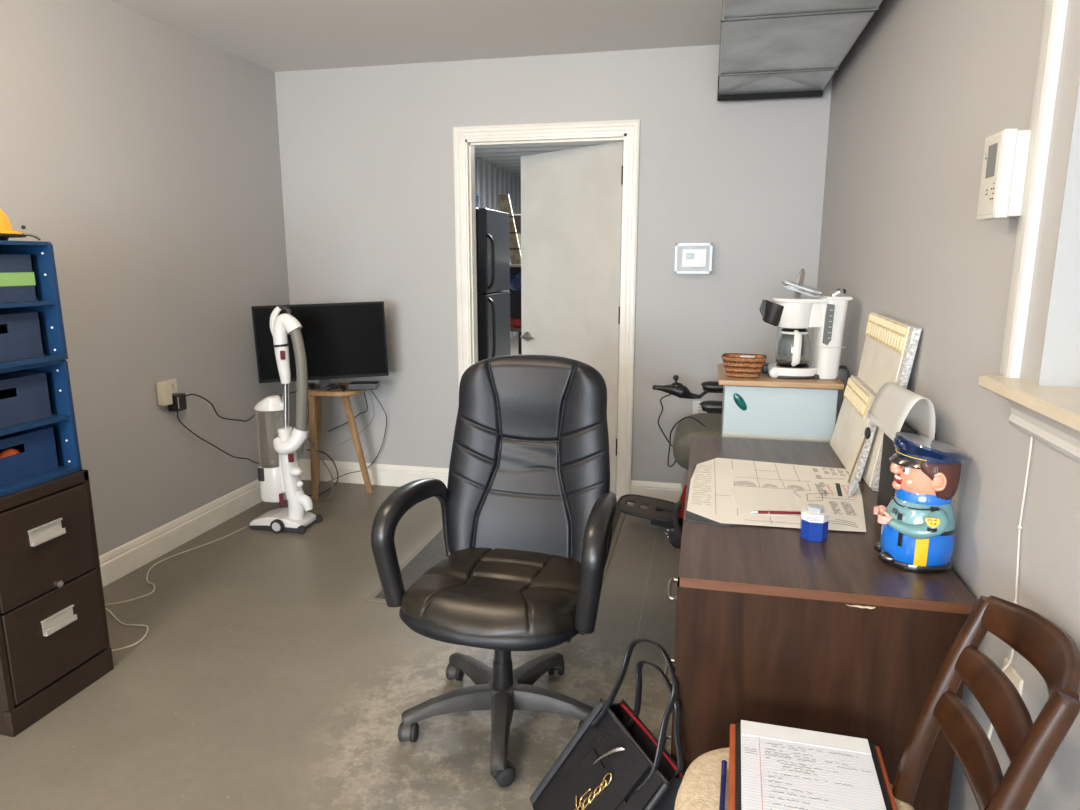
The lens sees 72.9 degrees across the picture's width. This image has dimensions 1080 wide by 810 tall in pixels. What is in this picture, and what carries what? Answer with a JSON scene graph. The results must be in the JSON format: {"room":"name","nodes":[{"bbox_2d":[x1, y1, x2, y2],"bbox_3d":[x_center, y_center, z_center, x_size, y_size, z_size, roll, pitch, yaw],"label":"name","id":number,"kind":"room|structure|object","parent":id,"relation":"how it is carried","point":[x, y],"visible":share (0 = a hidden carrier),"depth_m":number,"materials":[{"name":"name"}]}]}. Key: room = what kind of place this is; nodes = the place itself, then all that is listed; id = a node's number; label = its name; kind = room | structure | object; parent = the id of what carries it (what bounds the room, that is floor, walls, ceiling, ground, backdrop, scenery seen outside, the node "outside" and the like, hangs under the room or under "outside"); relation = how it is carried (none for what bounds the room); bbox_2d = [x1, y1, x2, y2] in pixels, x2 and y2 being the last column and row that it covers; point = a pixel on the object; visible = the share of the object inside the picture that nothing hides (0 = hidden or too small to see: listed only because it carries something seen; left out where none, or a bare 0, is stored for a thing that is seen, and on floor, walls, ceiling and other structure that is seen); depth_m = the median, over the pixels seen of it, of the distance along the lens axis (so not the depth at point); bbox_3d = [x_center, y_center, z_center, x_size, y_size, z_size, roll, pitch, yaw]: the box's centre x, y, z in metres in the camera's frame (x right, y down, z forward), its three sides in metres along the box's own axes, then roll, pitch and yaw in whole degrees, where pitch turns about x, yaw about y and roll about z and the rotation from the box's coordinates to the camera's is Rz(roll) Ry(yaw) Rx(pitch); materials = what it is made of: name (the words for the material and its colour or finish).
{"room":"back office","nodes":[
{"label":"back office","id":0,"kind":"room"},
{"bbox_2d":[0,0,299,555],"bbox_3d":[-2.456,-0.003,0.829,0.120,2.463,7.940,3,11,13],"label":"wall","id":1,"kind":"structure","parent":0,"point":[145,150],"depth_m":3.35,"materials":[{"name":"paint"}]},
{"bbox_2d":[156,378,177,406],"bbox_3d":[-1.772,-0.058,3.509,0.045,0.120,0.140,3,11,13],"label":"wall outlet","id":2,"kind":"object","parent":1,"relation":"attached to","point":[165,389],"visible":0.8,"depth_m":3.45,"materials":[{"name":"beige plastic"}]},
{"bbox_2d":[99,459,301,586],"bbox_3d":[-2.389,1.142,1.041,0.016,0.135,7.700,3,11,13],"label":"baseboard","id":3,"kind":"structure","parent":1,"relation":"attached to","point":[132,555],"depth_m":3.60,"materials":[{"name":"paint"}]},
{"bbox_2d":[168,391,296,463],"bbox_3d":[-1.549,0.096,3.961,0.226,0.458,0.945,4,12,17],"label":"power adapter","id":4,"kind":"object","parent":1,"relation":"attached to","point":[179,399],"visible":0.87,"depth_m":3.55,"materials":[{"name":"black plastic"}]},
{"bbox_2d":[0,335,682,809],"bbox_3d":[0.273,0.300,5.892,5.200,0.100,18.720,3,11,13],"label":"floor","id":5,"kind":"structure","parent":0,"point":[264,675],"depth_m":2.43,"materials":[{"name":"paint"}]},
{"bbox_2d":[0,469,113,736],"bbox_3d":[-1.773,0.588,2.341,0.557,0.716,0.382,3,11,13],"label":"file cabinet","id":6,"kind":"object","parent":5,"relation":"on","point":[55,644],"visible":0.99,"depth_m":2.26,"materials":[{"name":"brown metal"}]},
{"bbox_2d":[0,360,81,496],"bbox_3d":[-1.813,0.078,2.135,0.514,0.364,0.592,3,11,13],"label":"storage rack","id":7,"kind":"object","parent":6,"relation":"on","point":[63,418],"visible":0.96,"depth_m":2.34,"materials":[{"name":"blue plastic"}]},
{"bbox_2d":[0,371,52,428],"bbox_3d":[-1.827,0.008,2.115,0.438,0.140,0.535,3,11,13],"label":"storage bin","id":8,"kind":"object","parent":7,"relation":"on","point":[25,397],"visible":1,"depth_m":2.25,"materials":[{"name":"blue fabric"}]},
{"bbox_2d":[0,426,59,486],"bbox_3d":[-1.827,0.178,2.149,0.438,0.138,0.535,3,11,13],"label":"storage bin","id":9,"kind":"object","parent":7,"relation":"in","point":[37,446],"visible":1,"depth_m":2.27,"materials":[{"name":"blue fabric"}]},
{"bbox_2d":[0,448,20,457],"bbox_3d":[-1.614,0.172,2.227,0.034,0.078,0.088,3,11,13],"label":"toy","id":10,"kind":"object","parent":9,"relation":"in","point":[8,452],"visible":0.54,"depth_m":2.21,"materials":[{"name":"orange plastic"}]},
{"bbox_2d":[0,360,62,372],"bbox_3d":[-1.811,-0.094,2.100,0.487,0.012,0.564,3,11,13],"label":"shelf","id":11,"kind":"object","parent":7,"relation":"attached to","point":[54,364],"depth_m":2.24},
{"bbox_2d":[0,240,67,368],"bbox_3d":[-1.813,-0.280,2.064,0.514,0.364,0.592,3,11,13],"label":"storage rack","id":12,"kind":"object","parent":7,"relation":"on","point":[48,304],"visible":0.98,"depth_m":2.28,"materials":[{"name":"blue"}]},
{"bbox_2d":[0,254,37,302],"bbox_3d":[-1.827,-0.350,2.044,0.440,0.140,0.535,3,11,13],"label":"storage bin","id":13,"kind":"object","parent":12,"relation":"on","point":[17,276],"visible":1,"depth_m":2.19,"materials":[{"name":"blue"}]},
{"bbox_2d":[0,208,40,240],"bbox_3d":[-1.698,-0.553,2.118,0.280,0.145,0.382,3,11,13],"label":"hard hat","id":14,"kind":"object","parent":12,"relation":"on","point":[6,230],"visible":1,"depth_m":2.18,"materials":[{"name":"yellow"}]},
{"bbox_2d":[0,311,44,362],"bbox_3d":[-1.827,-0.180,2.078,0.438,0.138,0.535,3,11,13],"label":"storage bin","id":15,"kind":"object","parent":12,"relation":"on","point":[21,336],"visible":1,"depth_m":2.22,"materials":[{"name":"blue fabric"}]},
{"bbox_2d":[0,240,47,245],"bbox_3d":[-1.811,-0.452,2.029,0.487,0.012,0.564,3,11,13],"label":"shelf","id":16,"kind":"object","parent":12,"relation":"attached to","point":[2,242],"depth_m":2.18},
{"bbox_2d":[0,301,54,307],"bbox_3d":[-1.811,-0.276,2.064,0.487,0.012,0.564,3,11,13],"label":"shelf","id":17,"kind":"object","parent":12,"relation":"attached to","point":[27,304],"depth_m":2.21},
{"bbox_2d":[1,355,54,362],"bbox_3d":[-1.811,-0.107,2.098,0.487,0.012,0.564,3,11,13],"label":"shelf","id":18,"kind":"object","parent":12,"relation":"attached to","point":[47,358],"depth_m":2.22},
{"bbox_2d":[0,415,69,435],"bbox_3d":[-1.811,0.082,2.135,0.487,0.012,0.564,3,11,13],"label":"shelf","id":19,"kind":"object","parent":7,"relation":"attached to","point":[56,419],"depth_m":2.25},
{"bbox_2d":[0,466,70,490],"bbox_3d":[-1.811,0.251,2.169,0.487,0.012,0.564,3,11,13],"label":"shelf","id":20,"kind":"object","parent":7,"relation":"attached to","point":[63,470],"depth_m":2.25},
{"bbox_2d":[105,305,322,650],"bbox_3d":[-1.550,0.184,3.219,0.499,1.168,1.446,3,11,13],"label":"vacuum cleaner","id":21,"kind":"object","parent":5,"relation":"on","point":[279,472],"visible":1,"depth_m":3.74,"materials":[{"name":"white plastic"}]},
{"bbox_2d":[255,410,282,467],"bbox_3d":[-1.400,0.168,3.807,0.136,0.300,0.136,3,11,13],"label":"canister","id":22,"kind":"object","parent":21,"relation":"on","point":[269,423],"depth_m":3.75,"materials":[{"name":"beige"}]},
{"bbox_2d":[280,351,284,359],"bbox_3d":[-1.288,-0.249,3.662,0.020,0.045,0.014,3,11,13],"label":"switch","id":23,"kind":"object","parent":21,"relation":"attached to","point":[282,353],"depth_m":3.66,"materials":[{"name":"red plastic"}]},
{"bbox_2d":[308,383,372,500],"bbox_3d":[-1.234,0.219,4.336,0.451,0.664,0.327,3,11,13],"label":"wooden stool","id":24,"kind":"object","parent":5,"relation":"on","point":[315,396],"visible":0.7,"depth_m":4.26,"materials":[{"name":"brown wood"}]},
{"bbox_2d":[251,301,388,500],"bbox_3d":[-1.254,-0.033,4.318,0.718,1.157,0.335,-2,11,-12],"label":"television","id":25,"kind":"object","parent":24,"relation":"on","point":[342,340],"visible":0.79,"depth_m":4.10,"materials":[{"name":"black plastic"}]},
{"bbox_2d":[326,384,345,390],"bbox_3d":[-1.147,-0.101,4.125,0.129,0.041,0.051,3,11,13],"label":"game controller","id":26,"kind":"object","parent":24,"relation":"on","point":[333,386],"visible":1,"depth_m":4.12,"materials":[{"name":"black plastic"}]},
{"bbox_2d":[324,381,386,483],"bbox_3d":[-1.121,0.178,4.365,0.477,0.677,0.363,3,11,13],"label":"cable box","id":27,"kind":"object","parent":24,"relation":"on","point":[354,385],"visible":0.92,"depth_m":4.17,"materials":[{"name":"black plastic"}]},
{"bbox_2d":[476,208,510,361],"bbox_3d":[-0.632,-0.656,5.870,0.761,1.745,0.660,3,11,13],"label":"refrigerator","id":28,"kind":"object","parent":5,"relation":"on","point":[492,226],"visible":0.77,"depth_m":5.53,"materials":[{"name":"black metal"}]},
{"bbox_2d":[475,193,479,207],"bbox_3d":[-0.546,-1.529,5.489,0.159,0.115,0.254,3,11,13],"label":"tub","id":29,"kind":"object","parent":28,"relation":"on","point":[477,195],"visible":0.22,"depth_m":5.49,"materials":[{"name":"blue plastic"}]},
{"bbox_2d":[371,354,616,786],"bbox_3d":[-0.094,0.427,2.206,0.691,1.085,0.725,3,12,15],"label":"office chair","id":30,"kind":"object","parent":5,"relation":"on","point":[528,506],"visible":1,"depth_m":2.30,"materials":[{"name":"black leather"}]},
{"bbox_2d":[402,724,411,740],"bbox_3d":[-0.387,0.951,2.152,0.024,0.040,0.061,1,11,5],"label":"hood","id":31,"kind":"object","parent":30,"relation":"attached to","point":[406,728],"depth_m":2.13,"materials":[{"name":"black plastic"}]},
{"bbox_2d":[449,664,456,678],"bbox_3d":[-0.286,0.888,2.467,0.024,0.040,0.061,3,12,13],"label":"hood","id":32,"kind":"object","parent":30,"relation":"attached to","point":[452,667],"depth_m":2.44,"materials":[{"name":"black plastic"}]},
{"bbox_2d":[492,760,514,774],"bbox_3d":[-0.099,0.985,1.980,0.061,0.040,0.024,-6,13,-28],"label":"hood","id":33,"kind":"object","parent":30,"relation":"attached to","point":[504,768],"depth_m":1.96,"materials":[{"name":"black plastic"}]},
{"bbox_2d":[366,508,624,602],"bbox_3d":[-0.107,0.695,3.628,0.935,0.006,1.440,3,11,13],"label":"floor mat","id":34,"kind":"object","parent":5,"relation":"on","point":[432,551],"visible":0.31,"depth_m":3.47,"materials":[{"name":"rubber"}]},
{"bbox_2d":[509,264,521,353],"bbox_3d":[0.113,-0.744,7.431,0.870,1.350,0.650,3,11,13],"label":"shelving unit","id":35,"kind":"object","parent":5,"relation":"on","point":[515,296],"visible":0.06,"depth_m":7.32,"materials":[{"name":"beige"}]},
{"bbox_2d":[497,194,520,263],"bbox_3d":[-0.288,-1.698,7.074,0.260,0.660,0.082,3,11,13],"label":"wooden plank","id":36,"kind":"object","parent":35,"relation":"on","point":[504,199],"visible":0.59,"depth_m":7.05,"materials":[{"name":"beige wood"}]},
{"bbox_2d":[510,273,520,290],"bbox_3d":[-0.229,-1.206,7.163,0.350,0.175,0.140,3,11,13],"label":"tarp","id":37,"kind":"object","parent":35,"relation":"hanging from","point":[515,281],"visible":0.45,"depth_m":7.11,"materials":[{"name":"blue plastic"}]},
{"bbox_2d":[510,317,520,327],"bbox_3d":[-0.272,-0.814,7.205,0.209,0.105,0.101,0,11,2],"label":"bag","id":38,"kind":"object","parent":35,"relation":"on","point":[516,323],"visible":0.63,"depth_m":7.17,"materials":[{"name":"red fabric"}]},
{"bbox_2d":[510,326,521,331],"bbox_3d":[0.118,-0.785,7.422,0.860,0.035,0.650,3,11,13],"label":"shelf","id":39,"kind":"object","parent":35,"relation":"attached to","point":[512,329],"depth_m":7.18,"materials":[{"name":"brown wood"}]},
{"bbox_2d":[513,214,520,250],"bbox_3d":[0.003,-1.716,7.547,0.620,0.508,0.190,3,11,13],"label":"box","id":40,"kind":"object","parent":35,"relation":"on","point":[517,217],"visible":0.14,"depth_m":7.48,"materials":[{"name":"grey cardboard"}]},
{"bbox_2d":[530,638,684,809],"bbox_3d":[0.146,0.804,1.682,0.277,0.534,0.382,-2,11,-11],"label":"handbag","id":41,"kind":"object","parent":5,"relation":"on","point":[613,761],"visible":1,"depth_m":1.68,"materials":[{"name":"black leather"}]},
{"bbox_2d":[624,528,657,699],"bbox_3d":[0.285,0.940,2.410,0.003,0.003,3.780,3,11,13],"label":"trim","id":42,"kind":"structure","parent":5,"relation":"on","point":[657,528],"depth_m":2.89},
{"bbox_2d":[617,375,722,547],"bbox_3d":[0.823,0.267,3.647,0.885,0.839,0.476,3,11,13],"label":"exercise bike","id":43,"kind":"object","parent":5,"relation":"on","point":[662,513],"visible":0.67,"depth_m":3.59,"materials":[{"name":"black plastic"}]},
{"bbox_2d":[717,364,843,442],"bbox_3d":[0.932,0.340,2.992,0.440,0.951,0.452,3,11,13],"label":"base cabinet","id":44,"kind":"object","parent":5,"relation":"on","point":[766,407],"visible":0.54,"depth_m":2.72,"materials":[{"name":"grey laminate"}]},
{"bbox_2d":[721,353,766,377],"bbox_3d":[0.779,-0.149,2.801,0.166,0.082,0.126,4,12,18],"label":"wicker basket","id":45,"kind":"object","parent":44,"relation":"on","point":[735,366],"visible":1,"depth_m":2.76,"materials":[{"name":"brown wicker"}]},
{"bbox_3d":[0.790,-0.131,2.806,0.057,0.006,0.042,3,11,13],"label":"paper packet","id":46,"kind":"object","parent":45,"relation":"in","visible":0},
{"bbox_3d":[0.772,-0.137,2.805,0.056,0.006,0.041,3,11,13],"label":"paper packet","id":47,"kind":"object","parent":46,"relation":"on","visible":0},
{"bbox_3d":[0.769,-0.142,2.799,0.057,0.006,0.043,3,11,13],"label":"paper packet","id":48,"kind":"object","parent":47,"relation":"on","visible":0},
{"bbox_3d":[0.792,-0.149,2.803,0.057,0.006,0.044,3,11,13],"label":"paper packet","id":49,"kind":"object","parent":48,"relation":"on","visible":0},
{"bbox_3d":[0.786,-0.153,2.793,0.056,0.006,0.040,3,11,13],"label":"paper packet","id":50,"kind":"object","parent":49,"relation":"on","visible":0},
{"bbox_3d":[0.784,-0.161,2.802,0.058,0.006,0.045,3,11,13],"label":"paper packet","id":51,"kind":"object","parent":50,"relation":"on","visible":0},
{"bbox_3d":[0.789,-0.165,2.788,0.054,0.006,0.038,3,11,13],"label":"paper packet","id":52,"kind":"object","parent":51,"relation":"on","visible":0},
{"bbox_3d":[0.785,-0.173,2.795,0.058,0.006,0.044,3,11,13],"label":"paper packet","id":53,"kind":"object","parent":52,"relation":"on","visible":0},
{"bbox_3d":[0.776,-0.178,2.788,0.059,0.006,0.047,3,11,13],"label":"paper packet","id":54,"kind":"object","parent":53,"relation":"on","visible":0},
{"bbox_2d":[740,355,754,357],"bbox_3d":[0.792,-0.185,2.792,0.052,0.006,0.034,4,12,20],"label":"paper packet","id":55,"kind":"object","parent":54,"relation":"on","point":[749,356],"visible":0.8,"depth_m":2.78,"materials":[{"name":"white paper"}]},
{"bbox_2d":[762,362,768,372],"bbox_3d":[0.841,-0.152,2.938,0.152,0.034,0.070,3,11,13],"label":"adapter","id":56,"kind":"object","parent":44,"relation":"on","point":[765,369],"visible":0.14,"depth_m":2.89,"materials":[{"name":"black plastic"}]},
{"bbox_2d":[759,269,852,381],"bbox_3d":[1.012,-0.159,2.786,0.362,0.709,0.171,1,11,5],"label":"coffee maker","id":57,"kind":"object","parent":44,"relation":"on","point":[826,314],"visible":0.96,"depth_m":2.72,"materials":[{"name":"white plastic"}]},
{"bbox_2d":[759,300,783,325],"bbox_3d":[0.884,-0.348,2.765,0.106,0.100,0.094,1,11,5],"label":"basket","id":58,"kind":"object","parent":57,"relation":"on","point":[772,313],"depth_m":2.74,"materials":[{"name":"black plastic"}]},
{"bbox_2d":[664,436,976,809],"bbox_3d":[0.695,0.613,2.158,0.601,0.740,1.287,3,11,13],"label":"desk","id":59,"kind":"object","parent":5,"relation":"on","point":[775,626],"visible":0.62,"depth_m":1.52,"materials":[{"name":"laminate"}]},
{"bbox_2d":[685,464,743,525],"bbox_3d":[0.587,0.250,2.071,0.332,0.003,0.553,3,11,13],"label":"folder","id":60,"kind":"object","parent":59,"relation":"on","point":[689,516],"visible":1,"depth_m":1.86,"materials":[{"name":"grey paper"}]},
{"bbox_2d":[687,458,865,531],"bbox_3d":[0.684,0.242,2.097,0.504,0.002,0.628,3,11,13],"label":"sheet","id":61,"kind":"object","parent":60,"relation":"on","point":[711,482],"visible":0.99,"depth_m":2.09,"materials":[{"name":"beige paper"}]},
{"bbox_2d":[729,487,795,515],"bbox_3d":[0.608,0.263,1.989,0.179,0.001,0.225,3,11,13],"label":"blank paper","id":62,"kind":"object","parent":61,"relation":"on","point":[746,500],"visible":1,"depth_m":2.00,"materials":[{"name":"white paper"}]},
{"bbox_2d":[751,511,800,513],"bbox_3d":[0.616,0.277,1.891,0.138,0.009,0.008,1,11,3],"label":"ballpoint pen","id":63,"kind":"object","parent":62,"relation":"on","point":[758,512],"visible":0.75,"depth_m":1.89,"materials":[{"name":"red plastic"}]},
{"bbox_2d":[848,479,857,497],"bbox_3d":[0.891,0.236,2.085,0.028,0.023,0.183,5,12,23],"label":"scrap","id":64,"kind":"object","parent":61,"relation":"on","point":[853,485],"visible":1,"depth_m":2.09,"materials":[{"name":"white paper"}]},
{"bbox_2d":[848,427,870,482],"bbox_3d":[0.906,0.147,2.075,0.015,0.199,0.150,2,11,9],"label":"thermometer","id":65,"kind":"object","parent":61,"relation":"on","point":[867,433],"visible":1,"depth_m":2.04,"materials":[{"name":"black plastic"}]},
{"bbox_2d":[799,504,828,541],"bbox_3d":[0.652,0.278,1.738,0.061,0.079,0.062,3,11,13],"label":"ink bottle","id":66,"kind":"object","parent":59,"relation":"on","point":[814,520],"visible":1,"depth_m":1.72,"materials":[{"name":"blue plastic"}]},
{"bbox_2d":[830,375,876,481],"bbox_3d":[1.010,0.062,2.348,0.059,0.266,0.515,3,11,13],"label":"panel","id":67,"kind":"object","parent":59,"relation":"on","point":[848,435],"visible":1,"depth_m":2.30,"materials":[{"name":"stone"}]},
{"bbox_2d":[857,312,921,490],"bbox_3d":[1.029,-0.027,2.239,0.068,0.482,0.570,3,11,13],"label":"panel","id":68,"kind":"object","parent":59,"relation":"on","point":[890,346],"visible":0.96,"depth_m":2.12,"materials":[{"name":"stone"}]},
{"bbox_2d":[877,422,935,506],"bbox_3d":[0.932,0.168,1.875,0.086,0.240,0.163,3,11,13],"label":"case","id":69,"kind":"object","parent":59,"relation":"on","point":[886,490],"visible":0.15,"depth_m":1.88,"materials":[{"name":"plastic"}]},
{"bbox_2d":[867,382,934,440],"bbox_3d":[0.880,0.009,1.790,0.084,0.109,0.300,3,11,13],"label":"plastic sheet","id":70,"kind":"object","parent":69,"relation":"on","point":[893,405],"visible":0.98,"depth_m":1.75,"materials":[{"name":"white plastic"}]},
{"bbox_2d":[873,432,967,572],"bbox_3d":[0.818,0.204,1.580,0.165,0.285,0.161,-8,14,-36],"label":"cookie jar","id":71,"kind":"object","parent":59,"relation":"on","point":[918,529],"visible":1,"depth_m":1.53,"materials":[{"name":"multicoloured"}]},
{"bbox_2d":[674,595,1079,809],"bbox_3d":[0.489,0.745,1.168,0.555,0.865,0.486,3,11,13],"label":"wooden chair","id":72,"kind":"object","parent":5,"relation":"on","point":[1030,747],"visible":0.88,"depth_m":1.11,"materials":[{"name":"brown wood"}]},
{"bbox_2d":[677,747,914,809],"bbox_3d":[0.425,0.721,1.179,0.410,0.057,0.470,3,11,13],"label":"seat cushion","id":73,"kind":"object","parent":72,"relation":"on","point":[699,789],"depth_m":1.29,"materials":[{"name":"beige fabric"}]},
{"bbox_2d":[729,723,897,809],"bbox_3d":[0.462,0.669,1.247,0.284,0.016,0.353,3,11,13],"label":"portfolio","id":74,"kind":"object","parent":72,"relation":"on","point":[735,729],"visible":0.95,"depth_m":1.30,"materials":[{"name":"brown"}]},
{"bbox_2d":[719,760,726,809],"bbox_3d":[0.318,0.660,1.270,0.010,0.014,0.137,3,12,16],"label":"pen","id":75,"kind":"object","parent":74,"relation":"attached to","point":[724,762],"visible":1,"depth_m":1.27,"materials":[{"name":"blue plastic"}]},
{"bbox_2d":[741,720,885,809],"bbox_3d":[0.462,0.656,1.246,0.240,0.008,0.336,3,11,13],"label":"notepad","id":76,"kind":"object","parent":74,"relation":"on","point":[783,768],"visible":1,"depth_m":1.29,"materials":[{"name":"white paper"}]},
{"bbox_2d":[109,0,721,71],"bbox_3d":[-0.861,-1.189,0.225,3.391,0.100,7.940,3,11,13],"label":"ceiling","id":77,"kind":"structure","parent":0,"point":[273,35],"depth_m":3.44,"materials":[{"name":"white paint"}]},
{"bbox_2d":[717,0,882,100],"bbox_3d":[0.529,-1.141,0.976,0.503,0.284,5.535,3,11,13],"label":"air duct","id":78,"kind":"object","parent":77,"relation":"attached to","point":[769,49],"visible":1,"depth_m":2.85,"materials":[{"name":"grey metal"}]},
{"bbox_2d":[475,158,520,336],"bbox_3d":[-1.321,-2.032,9.944,0.130,2.900,10.770,3,11,13],"label":"wall","id":79,"kind":"structure","parent":0,"point":[490,180],"depth_m":12.02,"materials":[{"name":"silver metal"}]},
{"bbox_2d":[474,141,619,176],"bbox_3d":[1.150,-3.413,9.093,5.200,0.160,10.760,3,11,13],"label":"ceiling","id":80,"kind":"structure","parent":0,"point":[506,157],"depth_m":10.37,"materials":[{"name":"silver metal"}]},
{"bbox_2d":[275,44,831,482],"bbox_3d":[-0.034,-0.675,4.223,3.071,2.463,0.120,3,11,13],"label":"wall","id":81,"kind":"structure","parent":0,"point":[367,154],"depth_m":4.07,"materials":[{"name":"paint"}]},
{"bbox_2d":[300,459,448,486],"bbox_3d":[-1.015,0.437,4.599,1.091,0.135,0.016,3,11,13],"label":"baseboard","id":82,"kind":"structure","parent":81,"relation":"attached to","point":[379,474],"depth_m":4.59,"materials":[{"name":"paint"}]},
{"bbox_2d":[453,119,639,502],"bbox_3d":[0.091,-0.548,4.471,1.036,2.116,0.662,3,11,13],"label":"door","id":83,"kind":"structure","parent":81,"relation":"in","point":[579,206],"depth_m":4.27,"materials":[{"name":"paint"}]},
{"bbox_2d":[631,480,680,503],"bbox_3d":[0.988,0.525,4.153,0.944,0.135,0.016,3,11,13],"label":"baseboard","id":84,"kind":"structure","parent":81,"relation":"attached to","point":[660,490],"depth_m":4.21,"materials":[{"name":"paint"}]},
{"bbox_2d":[674,243,712,273],"bbox_3d":[0.819,-0.782,3.904,0.193,0.160,0.072,3,11,13],"label":"thermostat","id":85,"kind":"object","parent":81,"relation":"attached to","point":[690,257],"visible":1,"depth_m":3.90,"materials":[{"name":"white plastic"}]},
{"bbox_2d":[692,401,706,414],"bbox_3d":[0.977,0.041,4.062,0.255,0.120,0.012,3,11,13],"label":"wall outlet","id":86,"kind":"object","parent":81,"relation":"in","point":[697,408],"visible":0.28,"depth_m":4.08,"materials":[{"name":"white plastic"}]},
{"bbox_2d":[817,0,1079,809],"bbox_3d":[0.695,0.137,0.128,0.200,2.463,7.940,3,11,13],"label":"wall","id":87,"kind":"structure","parent":0,"point":[917,97],"depth_m":1.61,"materials":[{"name":"paint"}]},
{"bbox_2d":[987,723,993,740],"bbox_3d":[0.809,0.575,1.277,0.039,0.039,0.033,5,12,22],"label":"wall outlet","id":88,"kind":"object","parent":87,"relation":"attached to","point":[991,726],"depth_m":1.32,"materials":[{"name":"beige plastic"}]},
{"bbox_2d":[977,128,1030,219],"bbox_3d":[0.859,-0.422,1.349,0.057,0.153,0.097,3,11,13],"label":"controller","id":89,"kind":"object","parent":87,"relation":"attached to","point":[1006,151],"visible":0.98,"depth_m":1.31,"materials":[{"name":"white plastic"}]},
{"bbox_2d":[1002,648,1023,696],"bbox_3d":[0.775,0.430,1.164,0.039,0.065,0.131,5,12,22],"label":"wall outlet","id":90,"kind":"object","parent":87,"relation":"attached to","point":[1012,674],"depth_m":1.29,"materials":[{"name":"beige plastic"}]},
{"bbox_2d":[1013,436,1032,603],"bbox_3d":[0.797,0.190,1.171,0.039,0.274,0.068,5,12,22],"label":"cord","id":91,"kind":"object","parent":87,"relation":"attached to","point":[1019,526],"depth_m":1.28,"materials":[{"name":"beige plastic"}]},
{"bbox_2d":[978,0,1079,461],"bbox_3d":[0.748,-0.454,0.383,0.258,1.330,1.832,3,11,13],"label":"window","id":92,"kind":"structure","parent":87,"relation":"in","point":[1048,410],"depth_m":1.22,"materials":[{"name":"grey paint"}]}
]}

